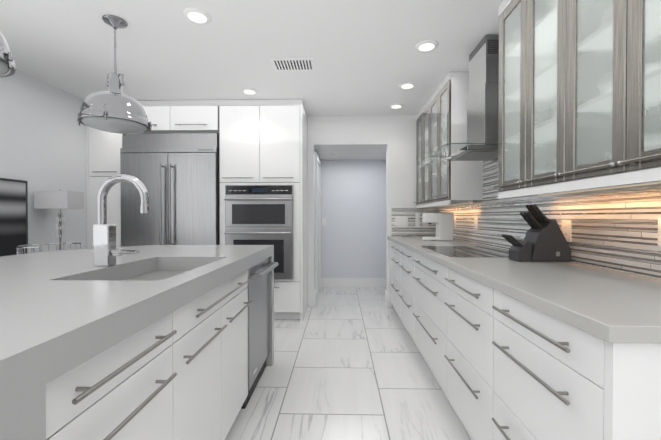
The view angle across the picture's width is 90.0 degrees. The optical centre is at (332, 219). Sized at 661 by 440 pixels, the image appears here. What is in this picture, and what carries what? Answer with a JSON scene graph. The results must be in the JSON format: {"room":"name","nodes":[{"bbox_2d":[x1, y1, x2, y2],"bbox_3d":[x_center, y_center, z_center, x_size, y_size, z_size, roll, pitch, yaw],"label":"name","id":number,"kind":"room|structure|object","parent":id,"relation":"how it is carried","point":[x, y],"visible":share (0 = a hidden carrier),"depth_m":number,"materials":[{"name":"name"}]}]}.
{"room":"kitchen","nodes":[
{"label":"kitchen","id":0,"kind":"room"},
{"bbox_2d":[0,69,86,252],"bbox_3d":[-2.874,-0.077,0.676,0.060,2.470,7.580,0,1,1],"label":"wall","id":1,"kind":"structure","parent":0,"point":[42,140],"depth_m":3.20,"materials":[{"name":"white paint"}]},
{"bbox_2d":[0,178,27,256],"bbox_3d":[-2.788,-0.013,2.446,0.032,0.670,1.100,0,1,1],"label":"television","id":2,"kind":"object","parent":1,"relation":"attached to","point":[13,213],"visible":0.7,"depth_m":2.86,"materials":[{"name":"grey"}]},
{"bbox_2d":[0,0,502,115],"bbox_3d":[-0.770,-1.337,0.598,4.350,0.050,7.620,0,1,1],"label":"ceiling","id":3,"kind":"structure","parent":0,"point":[367,56],"depth_m":2.55,"materials":[{"name":"white paint"}]},
{"bbox_2d":[0,32,14,77],"bbox_3d":[-1.481,-0.949,1.247,0.406,0.733,0.406,0,1,1],"label":"pendant light","id":4,"kind":"object","parent":3,"relation":"hanging from","point":[7,65],"visible":1,"depth_m":1.32,"materials":[{"name":"silver metal"}]},
{"bbox_2d":[77,15,151,135],"bbox_3d":[-1.449,-0.958,2.207,0.406,0.733,0.406,0,1,1],"label":"pendant light","id":5,"kind":"object","parent":3,"relation":"hanging from","point":[114,109],"visible":1,"depth_m":2.11,"materials":[{"name":"silver metal"}]},
{"bbox_2d":[182,7,211,23],"bbox_3d":[-0.878,-1.319,2.147,0.176,0.012,0.176,0,1,1],"label":"recessed light","id":6,"kind":"object","parent":3,"relation":"in","point":[196,15],"visible":1,"depth_m":2.13,"materials":[{"name":"white plastic"}]},
{"bbox_2d":[241,88,257,93],"bbox_3d":[-0.859,-1.331,3.427,0.176,0.012,0.176,0,1,1],"label":"recessed light","id":7,"kind":"object","parent":3,"relation":"in","point":[249,90],"visible":1,"depth_m":3.41,"materials":[{"name":"white plastic"}]},
{"bbox_2d":[269,58,315,70],"bbox_3d":[-0.335,-1.328,2.829,0.370,0.007,0.230,0,1,1],"label":"ceiling vent","id":8,"kind":"object","parent":3,"relation":"in","point":[292,64],"visible":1,"depth_m":2.82,"materials":[{"name":"white metal"}]},
{"bbox_2d":[389,103,403,108],"bbox_3d":[0.751,-1.335,3.884,0.176,0.012,0.176,0,1,1],"label":"recessed light","id":9,"kind":"object","parent":3,"relation":"in","point":[397,105],"visible":1,"depth_m":3.85,"materials":[{"name":"white plastic"}]},
{"bbox_2d":[398,82,415,88],"bbox_3d":[0.742,-1.329,3.277,0.176,0.012,0.176,0,1,1],"label":"recessed light","id":10,"kind":"object","parent":3,"relation":"in","point":[405,85],"visible":1,"depth_m":3.25,"materials":[{"name":"white"}]},
{"bbox_2d":[415,40,438,51],"bbox_3d":[0.717,-1.322,2.521,0.176,0.012,0.176,0,1,1],"label":"recessed light","id":11,"kind":"object","parent":3,"relation":"in","point":[425,45],"visible":1,"depth_m":2.50,"materials":[{"name":"white plastic"}]},
{"bbox_2d":[314,147,321,277],"bbox_3d":[-0.270,0.064,4.950,0.075,2.110,1.080,0,1,1],"label":"wall","id":12,"kind":"structure","parent":0,"point":[314,147],"depth_m":5.48,"materials":[{"name":"white paint"}]},
{"bbox_2d":[315,152,320,299],"bbox_3d":[-0.217,0.083,5.049,0.027,2.070,0.840,0,1,1],"label":"door frame","id":13,"kind":"structure","parent":12,"relation":"attached to","point":[317,223],"depth_m":4.67,"materials":[{"name":"white"}]},
{"bbox_2d":[225,287,470,439],"bbox_3d":[-0.757,1.178,1.220,4.350,0.050,8.820,0,1,1],"label":"floor","id":14,"kind":"structure","parent":0,"point":[349,363],"depth_m":2.31,"materials":[{"name":"tile"}]},
{"bbox_2d":[16,243,80,254],"bbox_3d":[-2.169,0.666,2.558,0.396,0.952,0.408,0,1,1],"label":"stool","id":15,"kind":"object","parent":14,"relation":"on","point":[27,247],"visible":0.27,"depth_m":2.59,"materials":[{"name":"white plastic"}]},
{"bbox_2d":[86,126,117,248],"bbox_3d":[-2.556,-0.106,4.029,0.420,2.466,0.618,0,1,1],"label":"tall cabinet","id":16,"kind":"object","parent":14,"relation":"on","point":[101,146],"depth_m":3.72,"materials":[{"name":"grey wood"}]},
{"bbox_2d":[0,254,278,439],"bbox_3d":[-1.190,0.722,1.179,1.482,0.863,2.974,0,1,1],"label":"kitchen island","id":17,"kind":"object","parent":14,"relation":"on","point":[104,338],"depth_m":0.96,"materials":[{"name":"white wood"}]},
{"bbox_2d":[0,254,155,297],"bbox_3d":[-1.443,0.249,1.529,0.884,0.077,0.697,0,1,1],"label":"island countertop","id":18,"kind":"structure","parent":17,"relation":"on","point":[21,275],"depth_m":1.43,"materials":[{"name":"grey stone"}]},
{"bbox_2d":[118,131,217,246],"bbox_3d":[-1.808,0.081,3.982,1.067,2.093,0.665,0,1,1],"label":"refrigerator","id":19,"kind":"object","parent":14,"relation":"on","point":[178,170],"depth_m":3.65,"materials":[{"name":"grey metal"}]},
{"bbox_2d":[218,99,307,321],"bbox_3d":[-0.798,-0.105,3.975,0.942,2.466,0.648,0,1,1],"label":"tall cabinet","id":20,"kind":"object","parent":14,"relation":"on","point":[219,172],"depth_m":3.67,"materials":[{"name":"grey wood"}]},
{"bbox_2d":[390,240,391,303],"bbox_3d":[1.059,0.689,4.140,0.648,0.875,0.247,0,1,1],"label":"base cabinet","id":21,"kind":"object","parent":14,"relation":"on","point":[390,240],"depth_m":4.11,"materials":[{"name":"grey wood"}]},
{"bbox_2d":[392,244,399,317],"bbox_3d":[1.050,0.692,3.747,0.648,0.875,0.540,0,1,1],"label":"base cabinet","id":22,"kind":"object","parent":14,"relation":"on","point":[395,247],"depth_m":3.75,"materials":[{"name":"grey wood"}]},
{"bbox_2d":[400,248,411,337],"bbox_3d":[1.036,0.698,3.157,0.648,0.875,0.640,0,1,1],"label":"base cabinet","id":23,"kind":"object","parent":14,"relation":"on","point":[405,256],"depth_m":3.18,"materials":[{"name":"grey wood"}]},
{"bbox_2d":[412,252,443,392],"bbox_3d":[1.019,0.705,2.405,0.648,0.875,0.863,0,1,1],"label":"base cabinet","id":24,"kind":"object","parent":14,"relation":"on","point":[427,276],"depth_m":2.37,"materials":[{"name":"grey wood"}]},
{"bbox_2d":[444,268,487,439],"bbox_3d":[1.003,0.711,1.675,0.648,0.875,0.598,0,1,1],"label":"base cabinet","id":25,"kind":"object","parent":14,"relation":"on","point":[465,301],"depth_m":1.66,"materials":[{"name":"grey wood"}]},
{"bbox_2d":[488,288,660,439],"bbox_3d":[0.989,0.717,1.074,0.648,0.875,0.604,0,1,1],"label":"base cabinet","id":26,"kind":"object","parent":14,"relation":"on","point":[508,348],"depth_m":0.95,"materials":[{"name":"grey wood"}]},
{"bbox_2d":[388,236,660,343],"bbox_3d":[1.009,0.246,2.504,0.673,0.040,3.512,0,1,1],"label":"countertop","id":27,"kind":"structure","parent":26,"relation":"on","point":[610,306],"depth_m":1.15,"materials":[{"name":"grey stone"}]},
{"bbox_2d":[422,212,453,239],"bbox_3d":[1.123,0.067,3.531,0.295,0.295,0.145,0,1,1],"label":"coffee maker","id":28,"kind":"object","parent":27,"relation":"on","point":[444,221],"visible":1,"depth_m":3.46,"materials":[{"name":"white plastic"}]},
{"bbox_2d":[420,244,508,255],"bbox_3d":[1.004,0.230,2.433,0.525,0.013,0.780,0,1,1],"label":"cooktop","id":29,"kind":"object","parent":27,"relation":"in","point":[448,249],"depth_m":2.48,"materials":[{"name":"black glass"}]},
{"bbox_2d":[502,204,570,261],"bbox_3d":[1.150,0.070,1.882,0.328,0.318,0.121,0,1,1],"label":"knife block","id":30,"kind":"object","parent":27,"relation":"on","point":[544,240],"visible":0.98,"depth_m":1.82,"materials":[{"name":"grey"}]},
{"bbox_3d":[-2.584,0.749,2.683,0.370,0.780,1.570,0,1,1],"label":"console table","id":31,"kind":"object","parent":14,"relation":"on","visible":0},
{"bbox_2d":[34,189,83,249],"bbox_3d":[-2.589,0.030,3.142,0.310,0.649,0.200,0,1,1],"label":"lamp","id":32,"kind":"object","parent":31,"relation":"on","point":[59,199],"visible":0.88,"depth_m":3.04,"materials":[{"name":"white fabric"}]},
{"bbox_2d":[315,146,385,159],"bbox_3d":[0.333,-1.016,4.957,1.280,0.050,1.140,0,1,1],"label":"ceiling","id":33,"kind":"structure","parent":0,"point":[354,153],"depth_m":4.85,"materials":[{"name":"white paint"}]},
{"bbox_2d":[322,160,385,277],"bbox_3d":[0.345,0.059,5.507,1.280,2.110,0.060,0,1,1],"label":"wall","id":34,"kind":"structure","parent":0,"point":[353,214],"depth_m":5.48,"materials":[{"name":"white paint"}]},
{"bbox_2d":[321,278,385,286],"bbox_3d":[0.352,1.039,5.478,1.145,0.150,0.015,0,1,1],"label":"baseboard","id":35,"kind":"structure","parent":34,"relation":"attached to","point":[353,282],"depth_m":5.46,"materials":[{"name":"white wood"}]},
{"bbox_2d":[308,115,433,306],"bbox_3d":[-0.686,-0.111,4.358,4.150,2.470,0.120,0,1,1],"label":"wall","id":36,"kind":"structure","parent":0,"point":[395,135],"depth_m":4.26,"materials":[{"name":"white paint"}]},
{"bbox_2d":[138,100,217,130],"bbox_3d":[-1.808,-1.158,3.978,1.078,0.361,0.668,0,1,1],"label":"upper cabinet","id":37,"kind":"object","parent":36,"relation":"attached to","point":[164,115],"depth_m":3.69,"materials":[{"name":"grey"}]},
{"bbox_2d":[308,290,389,306],"bbox_3d":[0.210,1.029,4.340,1.056,0.190,0.136,0,1,1],"label":"baseboard","id":38,"kind":"structure","parent":36,"relation":"attached to","point":[311,299],"depth_m":4.28,"materials":[{"name":"white wood"}]},
{"bbox_2d":[395,217,407,225],"bbox_3d":[0.884,0.023,4.249,0.165,0.115,0.009,0,1,1],"label":"light switch","id":39,"kind":"object","parent":36,"relation":"attached to","point":[401,221],"visible":1,"depth_m":4.25,"materials":[{"name":"white plastic"}]},
{"bbox_2d":[415,213,419,225],"bbox_3d":[1.095,-0.002,4.244,0.063,0.165,0.009,0,1,1],"label":"electrical outlet","id":40,"kind":"object","parent":36,"relation":"attached to","point":[417,219],"visible":1,"depth_m":4.24,"materials":[{"name":"white plastic"}]},
{"bbox_2d":[414,114,445,207],"bbox_3d":[1.227,-0.764,4.058,0.308,1.148,0.376,0,1,1],"label":"upper cabinet","id":41,"kind":"object","parent":36,"relation":"attached to","point":[417,205],"depth_m":4.19,"materials":[{"name":"white"}]},
{"bbox_3d":[1.334,-0.076,0.582,0.060,2.470,7.580,0,1,1],"label":"wall","id":42,"kind":"structure","parent":0,"visible":0},
{"bbox_2d":[416,34,498,171],"bbox_3d":[1.025,-0.865,2.532,0.643,0.922,0.500,0,1,1],"label":"range hood","id":43,"kind":"object","parent":42,"relation":"attached to","point":[482,119],"visible":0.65,"depth_m":2.39,"materials":[{"name":"metal"}]},
{"bbox_2d":[434,72,482,203],"bbox_3d":[1.207,-0.755,3.163,0.308,1.148,0.376,0,1,1],"label":"upper cabinet","id":44,"kind":"object","parent":42,"relation":"attached to","point":[441,117],"depth_m":2.98,"materials":[{"name":"white wood"}]},
{"bbox_2d":[392,159,660,278],"bbox_3d":[1.035,-0.217,2.503,0.625,0.884,3.510,0,1,1],"label":"backsplash","id":45,"kind":"structure","parent":42,"relation":"attached to","point":[616,229],"depth_m":1.74,"materials":[{"name":"tile"}]},
{"bbox_2d":[418,104,425,203],"bbox_3d":[1.221,-0.761,3.769,0.308,1.148,0.434,0,1,1],"label":"upper cabinet","id":46,"kind":"object","parent":45,"relation":"attached to","point":[422,114],"depth_m":3.94,"materials":[{"name":"white glass"}]},
{"bbox_2d":[426,93,433,203],"bbox_3d":[1.213,-0.758,3.451,0.308,1.148,0.434,0,1,1],"label":"upper cabinet","id":47,"kind":"object","parent":45,"relation":"attached to","point":[430,103],"depth_m":3.58,"materials":[{"name":"white"}]},
{"bbox_2d":[474,216,477,228],"bbox_3d":[1.346,0.026,3.098,0.009,0.120,0.075,0,1,1],"label":"electrical outlet","id":48,"kind":"object","parent":45,"relation":"attached to","point":[475,222],"visible":1,"depth_m":3.09,"materials":[{"name":"white plastic"}]},
{"bbox_2d":[562,220,571,241],"bbox_3d":[1.318,0.062,1.864,0.009,0.120,0.075,0,1,1],"label":"electrical outlet","id":49,"kind":"object","parent":45,"relation":"attached to","point":[567,229],"visible":0.9,"depth_m":1.85,"materials":[{"name":"white plastic"}]},
{"bbox_2d":[493,0,660,198],"bbox_3d":[1.151,-0.720,1.438,0.346,1.189,1.225,0,1,1],"label":"upper cabinet","id":50,"kind":"object","parent":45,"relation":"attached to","point":[579,110],"visible":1,"depth_m":1.38,"materials":[{"name":"wood"},{"name":"glass"},{"name":"metal"}]},
{"bbox_2d":[658,217,660,246],"bbox_3d":[1.305,0.047,1.289,0.009,0.120,0.075,0,1,1],"label":"electrical outlet","id":51,"kind":"object","parent":45,"relation":"attached to","point":[659,231],"visible":1,"depth_m":1.32,"materials":[{"name":"white plastic"}]}
]}

